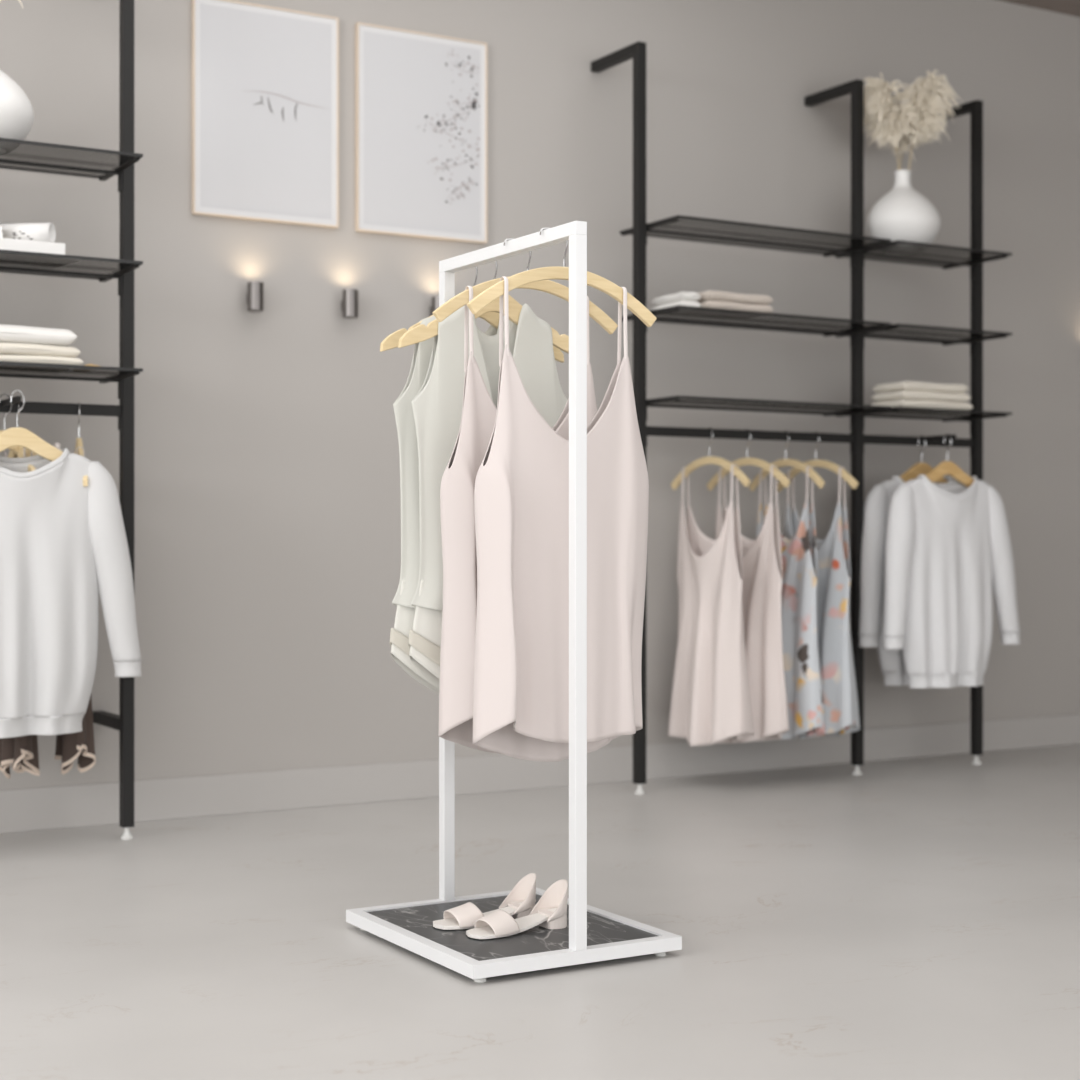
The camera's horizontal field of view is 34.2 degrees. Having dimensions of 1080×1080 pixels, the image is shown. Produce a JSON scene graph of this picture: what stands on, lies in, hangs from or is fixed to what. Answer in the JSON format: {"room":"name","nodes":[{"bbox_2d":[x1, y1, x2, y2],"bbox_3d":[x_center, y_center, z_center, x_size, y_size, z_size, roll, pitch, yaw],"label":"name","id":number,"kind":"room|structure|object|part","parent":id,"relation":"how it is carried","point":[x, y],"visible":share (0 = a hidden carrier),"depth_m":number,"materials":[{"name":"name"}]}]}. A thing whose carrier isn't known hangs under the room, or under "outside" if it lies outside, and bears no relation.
{"room":"clothing store","nodes":[
{"label":"clothing store","id":0,"kind":"room"},
{"bbox_2d":[499,873,535,914],"bbox_3d":[-0.040,0.712,3.552,0.065,0.073,0.073,0,0,-27],"label":"heels","id":1,"kind":"object","parent":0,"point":[521,900],"depth_m":3.57,"materials":[{"name":"beige fabric"}]},
{"bbox_2d":[0,0,1079,789],"bbox_3d":[-1.605,-0.628,4.794,11.100,2.857,0.120,0,0,-31],"label":"wall","id":2,"kind":"structure","parent":0,"point":[267,497],"depth_m":5.69,"materials":[{"name":"grey paint"}]},
{"bbox_2d":[247,282,263,311],"bbox_3d":[-0.835,-0.709,5.138,0.047,0.082,0.068,0,0,-31],"label":"wall lamp","id":3,"kind":"object","parent":2,"relation":"attached to","point":[255,290],"visible":1,"depth_m":5.11,"materials":[{"name":"grey metal"}]},
{"bbox_2d":[191,0,338,227],"bbox_3d":[-0.806,-1.256,5.184,0.455,0.631,0.018,0,0,-31],"label":"framed poster","id":4,"kind":"object","parent":2,"relation":"attached to","point":[265,79],"visible":1,"depth_m":5.17,"materials":[{"name":"white paper"}]},
{"bbox_2d":[341,289,357,318],"bbox_3d":[-0.575,-0.709,5.291,0.047,0.082,0.068,0,0,-31],"label":"wall lamp","id":5,"kind":"object","parent":2,"relation":"attached to","point":[349,305],"visible":1,"depth_m":5.26,"materials":[{"name":"grey metal"}]},
{"bbox_2d":[355,22,486,243],"bbox_3d":[-0.364,-1.253,5.444,0.448,0.630,0.018,0,0,-31],"label":"framed poster","id":6,"kind":"object","parent":2,"relation":"attached to","point":[421,98],"visible":1,"depth_m":5.43,"materials":[{"name":"white paper"}]},
{"bbox_2d":[430,296,438,315],"bbox_3d":[-0.317,-0.709,5.443,0.047,0.082,0.068,0,0,-31],"label":"wall lamp","id":7,"kind":"object","parent":2,"relation":"attached to","point":[435,300],"visible":0.26,"depth_m":5.42,"materials":[{"name":"grey metal"}]},
{"bbox_2d":[0,714,1079,833],"bbox_3d":[-1.572,0.742,4.737,11.100,0.117,0.012,0,0,-31],"label":"baseboard","id":8,"kind":"structure","parent":2,"relation":"attached to","point":[82,805],"depth_m":5.51,"materials":[{"name":"grey paint"}]},
{"bbox_2d":[0,744,1079,1079],"bbox_3d":[0.477,0.840,1.259,11.100,0.080,8.085,0,0,-31],"label":"floor","id":9,"kind":"structure","parent":0,"point":[915,918],"depth_m":3.49,"materials":[{"name":"concrete"}]},
{"bbox_2d":[0,0,142,839],"bbox_3d":[-1.511,-0.384,4.516,0.928,2.368,0.453,0,0,-31],"label":"shelving rack","id":10,"kind":"object","parent":9,"relation":"on","point":[124,374],"visible":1,"depth_m":4.69,"materials":[{"name":"black metal"}]},
{"bbox_3d":[-1.343,-0.353,4.463,0.008,0.014,0.174,0,0,-30],"label":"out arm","id":11,"kind":"part","parent":10,"relation":"part of","materials":[{"name":"black"}]},
{"bbox_2d":[0,70,33,154],"bbox_3d":[-1.428,-1.136,4.497,0.256,0.279,0.256,0,0,-31],"label":"vase","id":12,"kind":"object","parent":10,"relation":"on","point":[16,109],"visible":0.95,"depth_m":4.45,"materials":[{"name":"white ceramic"}]},
{"bbox_2d":[0,394,36,456],"bbox_3d":[-1.375,-0.262,4.517,0.438,0.227,0.012,0,0,-31],"label":"hanger","id":13,"kind":"object","parent":10,"relation":"hanging from","point":[14,448],"visible":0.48,"depth_m":4.52,"materials":[{"name":"brown wood"}]},
{"bbox_2d":[54,443,59,449],"bbox_3d":[-1.373,0.118,4.513,0.324,0.742,0.162,0,0,-31],"label":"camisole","id":14,"kind":"object","parent":13,"relation":"hanging from","point":[56,445],"visible":0.02,"depth_m":4.58,"materials":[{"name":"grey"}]},
{"bbox_2d":[8,402,35,471],"bbox_3d":[-1.356,-0.250,4.563,0.012,0.227,0.372,0,0,-31],"label":"hanger","id":15,"kind":"object","parent":10,"relation":"hanging from","point":[12,454],"visible":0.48,"depth_m":4.52,"materials":[{"name":"brown wood"}]},
{"bbox_2d":[0,448,39,778],"bbox_3d":[-1.371,0.191,4.589,0.108,0.862,0.288,0,0,-31],"label":"camisole","id":16,"kind":"object","parent":15,"relation":"hanging from","point":[22,752],"visible":0.22,"depth_m":4.52,"materials":[{"name":"brown fabric"}]},
{"bbox_2d":[0,390,62,460],"bbox_3d":[-1.310,-0.262,4.407,0.438,0.227,0.012,0,0,-31],"label":"hanger","id":17,"kind":"object","parent":10,"relation":"hanging from","point":[15,436],"visible":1,"depth_m":4.41,"materials":[{"name":"brown wood"}]},
{"bbox_2d":[0,448,141,737],"bbox_3d":[-1.311,0.127,4.413,0.623,0.722,0.154,0,0,-32],"label":"sweater","id":18,"kind":"object","parent":17,"relation":"hanging from","point":[64,545],"visible":1,"depth_m":4.41,"materials":[{"name":"white fabric"}]},
{"bbox_2d":[0,253,79,269],"bbox_3d":[-1.361,-0.723,4.537,0.270,0.006,0.240,0,0,-37],"label":"magazine","id":19,"kind":"object","parent":10,"relation":"on","point":[7,260],"visible":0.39,"depth_m":4.54,"materials":[{"name":"paper"}]},
{"bbox_2d":[0,238,64,254],"bbox_3d":[-1.397,-0.741,4.499,0.300,0.030,0.220,0,0,-32],"label":"magazine","id":20,"kind":"object","parent":19,"relation":"on","point":[5,243],"visible":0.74,"depth_m":4.44,"materials":[{"name":"beige paper"}]},
{"bbox_2d":[0,223,55,241],"bbox_3d":[-1.308,-0.783,4.486,0.130,0.052,0.053,0,0,5],"label":"magazine","id":21,"kind":"object","parent":20,"relation":"on","point":[45,232],"visible":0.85,"depth_m":4.46,"materials":[{"name":"white paper"}]},
{"bbox_2d":[13,231,32,239],"bbox_3d":[-1.316,-0.771,4.469,0.058,0.026,0.018,0,0,5],"label":"picture","id":22,"kind":"object","parent":21,"relation":"attached to","point":[22,235],"depth_m":4.46,"materials":[{"name":"grey paper"}]},
{"bbox_2d":[0,355,82,364],"bbox_3d":[-1.390,-0.455,4.510,0.372,0.023,0.258,0,0,-29],"label":"folded cloth","id":23,"kind":"object","parent":10,"relation":"on","point":[8,358],"visible":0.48,"depth_m":4.44,"materials":[{"name":"beige fabric"}]},
{"bbox_2d":[0,342,80,357],"bbox_3d":[-1.394,-0.481,4.507,0.361,0.030,0.258,0,0,-32],"label":"folded cloth","id":24,"kind":"object","parent":23,"relation":"on","point":[5,348],"visible":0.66,"depth_m":4.44,"materials":[{"name":"beige fabric"}]},
{"bbox_2d":[0,324,76,345],"bbox_3d":[-1.398,-0.519,4.505,0.358,0.045,0.258,0,0,-30],"label":"folded cloth","id":25,"kind":"object","parent":24,"relation":"on","point":[8,333],"visible":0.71,"depth_m":4.44,"materials":[{"name":"white fabric"}]},
{"bbox_3d":[-1.492,-0.426,4.483,0.862,0.007,0.012,0,0,-30],"label":"shelf rail","id":26,"kind":"part","parent":10,"relation":"part of","materials":[{"name":"black metal"}]},
{"bbox_3d":[-1.492,-0.703,4.483,0.862,0.007,0.012,0,0,-30],"label":"shelf rail","id":27,"kind":"part","parent":10,"relation":"part of","materials":[{"name":"black metal"}]},
{"bbox_3d":[-1.492,-0.980,4.483,0.862,0.007,0.012,0,0,-30],"label":"shelf rail","id":28,"kind":"part","parent":10,"relation":"part of","materials":[{"name":"black metal"}]},
{"bbox_3d":[-1.492,-0.345,4.483,0.862,0.030,0.012,0,0,-30],"label":"hanging rail","id":29,"kind":"part","parent":10,"relation":"part of","materials":[{"name":"black metal"}]},
{"bbox_3d":[-1.480,-0.439,4.463,0.856,0.008,0.320,0,0,-30],"label":"glass shelf","id":30,"kind":"part","parent":10,"relation":"part of","materials":[{"name":"black glass"}]},
{"bbox_2d":[75,402,87,485],"bbox_3d":[-1.218,-0.250,4.645,0.012,0.227,0.385,0,0,-19],"label":"hanger","id":31,"kind":"object","parent":10,"relation":"hanging from","point":[79,443],"visible":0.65,"depth_m":4.61,"materials":[{"name":"brown wood"}]},
{"bbox_2d":[55,447,95,774],"bbox_3d":[-1.235,0.190,4.669,0.108,0.863,0.292,0,0,-20],"label":"camisole","id":32,"kind":"object","parent":31,"relation":"hanging from","point":[71,746],"visible":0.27,"depth_m":4.62,"materials":[{"name":"brown fabric"}]},
{"bbox_3d":[-1.178,0.496,4.831,0.032,0.032,0.249,0,0,-30],"label":"arm","id":33,"kind":"part","parent":10,"relation":"part of","materials":[{"name":"black metal"}]},
{"bbox_3d":[-1.123,-0.404,4.701,0.005,0.051,0.024,0,0,-30],"label":"bracket plate","id":34,"kind":"part","parent":10,"relation":"part of","materials":[{"name":"black metal"}]},
{"bbox_3d":[-1.123,-0.681,4.701,0.005,0.051,0.024,0,0,-30],"label":"bracket plate","id":35,"kind":"part","parent":10,"relation":"part of","materials":[{"name":"black"}]},
{"bbox_3d":[-1.123,-0.958,4.701,0.005,0.051,0.024,0,0,-30],"label":"bracket plate","id":36,"kind":"part","parent":10,"relation":"part of","materials":[{"name":"black metal"}]},
{"bbox_2d":[346,221,681,982],"bbox_3d":[-0.064,0.104,3.502,0.455,1.392,0.553,0,0,-31],"label":"stand","id":37,"kind":"object","parent":9,"relation":"on","point":[591,934],"visible":0.82,"depth_m":3.27,"materials":[{"name":"white metal"}]},
{"bbox_2d":[380,266,563,362],"bbox_3d":[-0.138,-0.490,3.716,0.438,0.206,0.012,0,0,-31],"label":"hanger","id":38,"kind":"object","parent":37,"relation":"hanging from","point":[391,341],"visible":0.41,"depth_m":3.67,"materials":[{"name":"brown wood"}]},
{"bbox_2d":[390,316,509,692],"bbox_3d":[-0.129,-0.079,3.700,0.404,0.831,0.079,0,0,-31],"label":"sleeveless top","id":39,"kind":"object","parent":38,"relation":"hanging from","point":[403,409],"visible":0.15,"depth_m":3.62,"materials":[{"name":"grey fabric"}]},
{"bbox_2d":[398,261,568,353],"bbox_3d":[-0.095,-0.490,3.646,0.438,0.206,0.012,0,0,-31],"label":"hanger","id":40,"kind":"object","parent":37,"relation":"hanging from","point":[420,333],"visible":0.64,"depth_m":3.63,"materials":[{"name":"brown wood"}]},
{"bbox_2d":[408,303,567,685],"bbox_3d":[-0.086,-0.079,3.630,0.404,0.831,0.079,0,0,-31],"label":"sleeveless top","id":41,"kind":"object","parent":40,"relation":"hanging from","point":[437,406],"visible":0.34,"depth_m":3.57,"materials":[{"name":"grey fabric"}]},
{"bbox_2d":[433,873,535,929],"bbox_3d":[-0.108,0.721,3.512,0.222,0.090,0.082,0,0,-27],"label":"sandal","id":42,"kind":"object","parent":37,"relation":"on","point":[520,901],"visible":0.93,"depth_m":3.52,"materials":[{"name":"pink leather"}]},
{"bbox_3d":[-0.064,0.774,3.502,0.404,0.016,0.502,0,0,-30],"label":"marble panel","id":43,"kind":"part","parent":37,"relation":"part of","materials":[{"name":"black stone"}]},
{"bbox_3d":[-0.064,0.774,3.502,0.455,0.025,0.553,0,0,-30],"label":"frame","id":44,"kind":"part","parent":37,"relation":"part of","materials":[{"name":"white metal"}]},
{"bbox_2d":[466,879,567,938],"bbox_3d":[-0.045,0.721,3.443,0.222,0.090,0.082,0,0,-33],"label":"sandal","id":45,"kind":"object","parent":37,"relation":"on","point":[550,912],"visible":1,"depth_m":3.45,"materials":[{"name":"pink leather"}]},
{"bbox_2d":[432,238,617,333],"bbox_3d":[-0.024,-0.510,3.502,0.422,0.176,0.012,0,0,-31],"label":"hanger","id":46,"kind":"object","parent":37,"relation":"hanging from","point":[458,301],"visible":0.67,"depth_m":3.50,"materials":[{"name":"brown wood"}]},
{"bbox_2d":[438,286,596,753],"bbox_3d":[-0.028,-0.031,3.505,0.386,0.929,0.124,0,0,-31],"label":"camisole","id":47,"kind":"object","parent":46,"relation":"hanging from","point":[457,513],"visible":0.24,"depth_m":3.40,"materials":[{"name":"pink"}]},
{"bbox_3d":[-0.024,-0.473,3.502,0.422,0.103,0.012,0,0,-30],"label":"wooden arm","id":48,"kind":"part","parent":46,"relation":"part of","materials":[{"name":"brown wood"}]},
{"bbox_2d":[467,227,656,326],"bbox_3d":[0.047,-0.510,3.382,0.422,0.176,0.012,0,0,-31],"label":"hanger","id":49,"kind":"object","parent":37,"relation":"hanging from","point":[487,296],"visible":0.79,"depth_m":3.37,"materials":[{"name":"brown wood"}]},
{"bbox_2d":[473,276,648,761],"bbox_3d":[0.043,-0.031,3.384,0.386,0.929,0.124,0,0,-31],"label":"camisole","id":50,"kind":"object","parent":49,"relation":"hanging from","point":[521,695],"visible":0.95,"depth_m":3.34,"materials":[{"name":"pink"}]},
{"bbox_3d":[0.047,-0.473,3.382,0.422,0.103,0.012,0,0,-30],"label":"wooden arm","id":51,"kind":"part","parent":49,"relation":"part of","materials":[{"name":"brown wood"}]},
{"bbox_2d":[591,41,1011,793],"bbox_3d":[0.918,-0.384,5.947,1.480,2.368,0.453,0,0,-31],"label":"shelving rack","id":52,"kind":"object","parent":9,"relation":"on","point":[636,51],"visible":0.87,"depth_m":5.98,"materials":[{"name":"black metal"}]},
{"bbox_3d":[0.243,-1.552,5.668,0.032,0.032,0.249,0,0,-30],"label":"arm","id":53,"kind":"part","parent":52,"relation":"part of","materials":[{"name":"black metal"}]},
{"bbox_2d":[650,292,701,314],"bbox_3d":[0.428,-0.748,5.556,0.076,0.055,0.180,0,0,-30],"label":"folded cloth","id":54,"kind":"object","parent":52,"relation":"on","point":[682,298],"visible":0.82,"depth_m":5.50,"materials":[{"name":"white fabric"}]},
{"bbox_2d":[671,427,749,489],"bbox_3d":[0.548,-0.265,5.684,0.012,0.197,0.422,0,0,-31],"label":"hanger","id":55,"kind":"object","parent":52,"relation":"hanging from","point":[737,472],"visible":1,"depth_m":5.67,"materials":[{"name":"brown wood"}]},
{"bbox_3d":[0.548,-0.218,5.684,0.012,0.103,0.422,0,0,-30],"label":"wooden arm","id":56,"kind":"part","parent":55,"relation":"part of","materials":[{"name":"brown wood"}]},
{"bbox_2d":[668,464,753,745],"bbox_3d":[0.548,0.210,5.680,0.165,0.900,0.379,0,0,-31],"label":"camisole","id":57,"kind":"object","parent":55,"relation":"hanging from","point":[711,698],"visible":1,"depth_m":5.63,"materials":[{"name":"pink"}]},
{"bbox_2d":[682,301,773,318],"bbox_3d":[0.596,-0.737,5.621,0.259,0.032,0.158,0,0,-31],"label":"folded cloth","id":58,"kind":"object","parent":52,"relation":"on","point":[707,304],"visible":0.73,"depth_m":5.58,"materials":[{"name":"beige fabric"}]},
{"bbox_2d":[695,290,772,304],"bbox_3d":[0.596,-0.768,5.621,0.258,0.031,0.158,0,0,-32],"label":"folded cloth","id":59,"kind":"object","parent":58,"relation":"on","point":[710,295],"visible":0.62,"depth_m":5.55,"materials":[{"name":"beige fabric"}]},
{"bbox_2d":[707,429,789,490],"bbox_3d":[0.679,-0.265,5.762,0.013,0.197,0.422,0,0,-32],"label":"hanger","id":60,"kind":"object","parent":52,"relation":"hanging from","point":[778,474],"visible":0.94,"depth_m":5.74,"materials":[{"name":"brown wood"}]},
{"bbox_3d":[0.679,-0.218,5.762,0.012,0.103,0.422,0,0,-32],"label":"wooden arm","id":61,"kind":"part","parent":60,"relation":"part of","materials":[{"name":"brown wood"}]},
{"bbox_2d":[715,465,788,742],"bbox_3d":[0.684,0.210,5.760,0.172,0.900,0.381,0,0,-32],"label":"camisole","id":62,"kind":"object","parent":60,"relation":"hanging from","point":[761,557],"visible":0.55,"depth_m":5.65,"materials":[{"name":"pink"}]},
{"bbox_3d":[0.698,-0.426,5.773,0.860,0.007,0.012,0,0,-30],"label":"shelf rail","id":63,"kind":"part","parent":52,"relation":"part of","materials":[{"name":"black metal"}]},
{"bbox_3d":[0.698,-0.980,5.773,0.860,0.007,0.012,0,0,-30],"label":"shelf rail","id":64,"kind":"part","parent":52,"relation":"part of","materials":[{"name":"black metal"}]},
{"bbox_3d":[0.698,-0.345,5.773,0.860,0.030,0.012,0,0,-30],"label":"hanging rail","id":65,"kind":"part","parent":52,"relation":"part of","materials":[{"name":"black metal"}]},
{"bbox_3d":[0.698,-0.703,5.773,0.860,0.007,0.012,0,0,-30],"label":"shelf rail","id":66,"kind":"part","parent":52,"relation":"part of","materials":[{"name":"black metal"}]},
{"bbox_3d":[0.710,-0.439,5.753,0.854,0.008,0.320,0,0,-30],"label":"glass shelf","id":67,"kind":"part","parent":52,"relation":"part of","materials":[{"name":"black glass"}]},
{"bbox_2d":[749,431,824,490],"bbox_3d":[0.817,-0.265,5.843,0.012,0.197,0.422,0,0,-27],"label":"hanger","id":68,"kind":"object","parent":52,"relation":"hanging from","point":[812,474],"visible":0.96,"depth_m":5.81,"materials":[{"name":"brown wood"}]},
{"bbox_3d":[0.817,-0.218,5.843,0.012,0.103,0.422,0,0,-27],"label":"wooden arm","id":69,"kind":"part","parent":68,"relation":"part of","materials":[{"name":"brown wood"}]},
{"bbox_2d":[756,466,826,739],"bbox_3d":[0.817,0.210,5.842,0.172,0.900,0.381,0,0,-27],"label":"camisole","id":70,"kind":"object","parent":68,"relation":"hanging from","point":[804,691],"visible":0.59,"depth_m":5.73,"materials":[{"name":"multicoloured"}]},
{"bbox_2d":[777,432,858,491],"bbox_3d":[0.927,-0.265,5.908,0.012,0.197,0.422,0,0,-31],"label":"hanger","id":71,"kind":"object","parent":52,"relation":"hanging from","point":[845,475],"visible":0.88,"depth_m":5.86,"materials":[{"name":"brown wood"}]},
{"bbox_3d":[0.927,-0.218,5.908,0.012,0.103,0.422,0,0,-30],"label":"wooden arm","id":72,"kind":"part","parent":71,"relation":"part of","materials":[{"name":"brown wood"}]},
{"bbox_2d":[784,467,859,737],"bbox_3d":[0.928,0.209,5.913,0.168,0.902,0.385,0,0,-31],"label":"camisole","id":73,"kind":"object","parent":71,"relation":"hanging from","point":[834,643],"visible":0.52,"depth_m":5.79,"materials":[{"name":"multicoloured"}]},
{"bbox_3d":[1.011,-1.552,6.121,0.032,0.032,0.249,0,0,-30],"label":"arm","id":74,"kind":"part","parent":52,"relation":"part of","materials":[{"name":"black metal"}]},
{"bbox_3d":[1.067,-0.404,5.990,0.005,0.051,0.024,0,0,-30],"label":"bracket plate","id":75,"kind":"part","parent":52,"relation":"part of","materials":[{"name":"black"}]},
{"bbox_3d":[1.067,-0.681,5.990,0.005,0.051,0.024,0,0,-30],"label":"bracket plate","id":76,"kind":"part","parent":52,"relation":"part of","materials":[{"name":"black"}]},
{"bbox_3d":[1.067,-0.958,5.990,0.005,0.051,0.024,0,0,-30],"label":"bracket plate","id":77,"kind":"part","parent":52,"relation":"part of","materials":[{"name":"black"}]},
{"bbox_2d":[865,170,940,253],"bbox_3d":[1.254,-1.136,6.077,0.256,0.279,0.256,0,0,-31],"label":"vase","id":78,"kind":"object","parent":52,"relation":"on","point":[903,214],"visible":0.97,"depth_m":5.99,"materials":[{"name":"white ceramic"}]},
{"bbox_2d":[864,73,921,169],"bbox_3d":[1.199,-1.314,6.071,0.269,0.575,0.256,0,0,-12],"label":"pampas grass","id":79,"kind":"object","parent":78,"relation":"in","point":[878,106],"depth_m":6.02,"materials":[{"name":"beige plant"}]},
{"bbox_2d":[880,133,936,169],"bbox_3d":[1.298,-1.255,6.185,0.210,0.457,0.217,0,0,13],"label":"pampas grass","id":80,"kind":"object","parent":78,"relation":"in","point":[905,141],"depth_m":6.18,"materials":[{"name":"beige plant"}]},
{"bbox_2d":[890,70,961,169],"bbox_3d":[1.326,-1.324,6.075,0.213,0.594,0.285,0,0,30],"label":"pampas grass","id":81,"kind":"object","parent":78,"relation":"in","point":[931,96],"depth_m":6.04,"materials":[{"name":"beige plant"}]},
{"bbox_3d":[1.321,-0.426,6.140,0.522,0.007,0.012,0,0,-30],"label":"shelf rail","id":82,"kind":"part","parent":52,"relation":"part of","materials":[{"name":"black metal"}]},
{"bbox_3d":[1.321,-0.703,6.140,0.522,0.007,0.012,0,0,-30],"label":"shelf rail","id":83,"kind":"part","parent":52,"relation":"part of","materials":[{"name":"black metal"}]},
{"bbox_3d":[1.321,-0.980,6.140,0.522,0.007,0.012,0,0,-30],"label":"shelf rail","id":84,"kind":"part","parent":52,"relation":"part of","materials":[{"name":"black metal"}]},
{"bbox_3d":[1.321,-0.345,6.140,0.522,0.030,0.012,0,0,-30],"label":"hanging rail","id":85,"kind":"part","parent":52,"relation":"part of","materials":[{"name":"black metal"}]},
{"bbox_2d":[872,399,972,409],"bbox_3d":[1.312,-0.460,6.049,0.324,0.032,0.168,0,0,-31],"label":"folded cloth","id":86,"kind":"object","parent":52,"relation":"on","point":[932,404],"visible":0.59,"depth_m":5.97,"materials":[{"name":"beige fabric"}]},
{"bbox_2d":[871,390,970,402],"bbox_3d":[1.310,-0.491,6.048,0.306,0.032,0.168,0,0,-30],"label":"folded cloth","id":87,"kind":"object","parent":86,"relation":"on","point":[905,394],"visible":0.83,"depth_m":5.97,"materials":[{"name":"beige fabric"}]},
{"bbox_2d":[872,381,967,392],"bbox_3d":[1.309,-0.522,6.047,0.289,0.032,0.168,0,0,-30],"label":"folded cloth","id":88,"kind":"object","parent":87,"relation":"on","point":[904,385],"visible":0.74,"depth_m":5.98,"materials":[{"name":"beige fabric"}]},
{"bbox_2d":[900,436,947,482],"bbox_3d":[1.331,-0.250,6.128,0.438,0.227,0.012,0,0,-31],"label":"hanger","id":89,"kind":"object","parent":52,"relation":"hanging from","point":[921,468],"visible":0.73,"depth_m":6.12,"materials":[{"name":"brown wood"}]},
{"bbox_2d":[859,476,951,685],"bbox_3d":[1.336,0.139,6.139,0.597,0.722,0.154,0,0,-32],"label":"sweater","id":90,"kind":"object","parent":89,"relation":"hanging from","point":[876,507],"visible":0.3,"depth_m":5.98,"materials":[{"name":"white fabric"}]},
{"bbox_3d":[1.333,-0.439,6.120,0.516,0.008,0.320,0,0,-30],"label":"glass shelf","id":91,"kind":"part","parent":52,"relation":"part of","materials":[{"name":"black glass"}]},
{"bbox_3d":[1.370,-0.353,6.061,0.008,0.014,0.174,0,0,-30],"label":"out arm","id":92,"kind":"part","parent":52,"relation":"part of","materials":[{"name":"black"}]},
{"bbox_3d":[1.333,-0.716,6.120,0.516,0.008,0.320,0,0,-30],"label":"glass shelf","id":93,"kind":"part","parent":52,"relation":"part of","materials":[{"name":"black glass"}]},
{"bbox_2d":[925,434,973,487],"bbox_3d":[1.395,-0.250,6.019,0.438,0.227,0.012,0,0,-31],"label":"hanger","id":94,"kind":"object","parent":52,"relation":"hanging from","point":[947,467],"visible":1,"depth_m":6.02,"materials":[{"name":"brown wood"}]},
{"bbox_2d":[884,474,1019,687],"bbox_3d":[1.405,0.139,6.032,0.607,0.722,0.154,0,0,-32],"label":"sweater","id":95,"kind":"object","parent":94,"relation":"hanging from","point":[948,549],"visible":1,"depth_m":5.95,"materials":[{"name":"white fabric"}]},
{"bbox_3d":[1.489,-1.552,6.402,0.032,0.032,0.249,0,0,-30],"label":"arm","id":96,"kind":"part","parent":52,"relation":"part of","materials":[{"name":"black metal"}]},
{"bbox_3d":[1.544,-0.404,6.271,0.005,0.051,0.024,0,0,-30],"label":"bracket plate","id":97,"kind":"part","parent":52,"relation":"part of","materials":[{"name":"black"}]},
{"bbox_3d":[1.544,-0.681,6.271,0.005,0.051,0.024,0,0,-30],"label":"bracket plate","id":98,"kind":"part","parent":52,"relation":"part of","materials":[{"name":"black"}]},
{"bbox_3d":[1.544,-0.958,6.271,0.005,0.051,0.024,0,0,-30],"label":"bracket plate","id":99,"kind":"part","parent":52,"relation":"part of","materials":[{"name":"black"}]},
{"bbox_2d":[529,879,567,922],"bbox_3d":[0.023,0.712,3.483,0.065,0.073,0.073,0,0,-33],"label":"heels","id":100,"kind":"object","parent":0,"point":[551,907],"depth_m":3.49,"materials":[{"name":"beige fabric"}]},
{"bbox_2d":[1000,0,1079,16],"bbox_3d":[0.498,-2.107,1.341,11.220,0.100,8.205,0,0,-31],"label":"ceiling","id":101,"kind":"structure","parent":0,"point":[1068,7],"depth_m":6.76,"materials":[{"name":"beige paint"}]}
]}

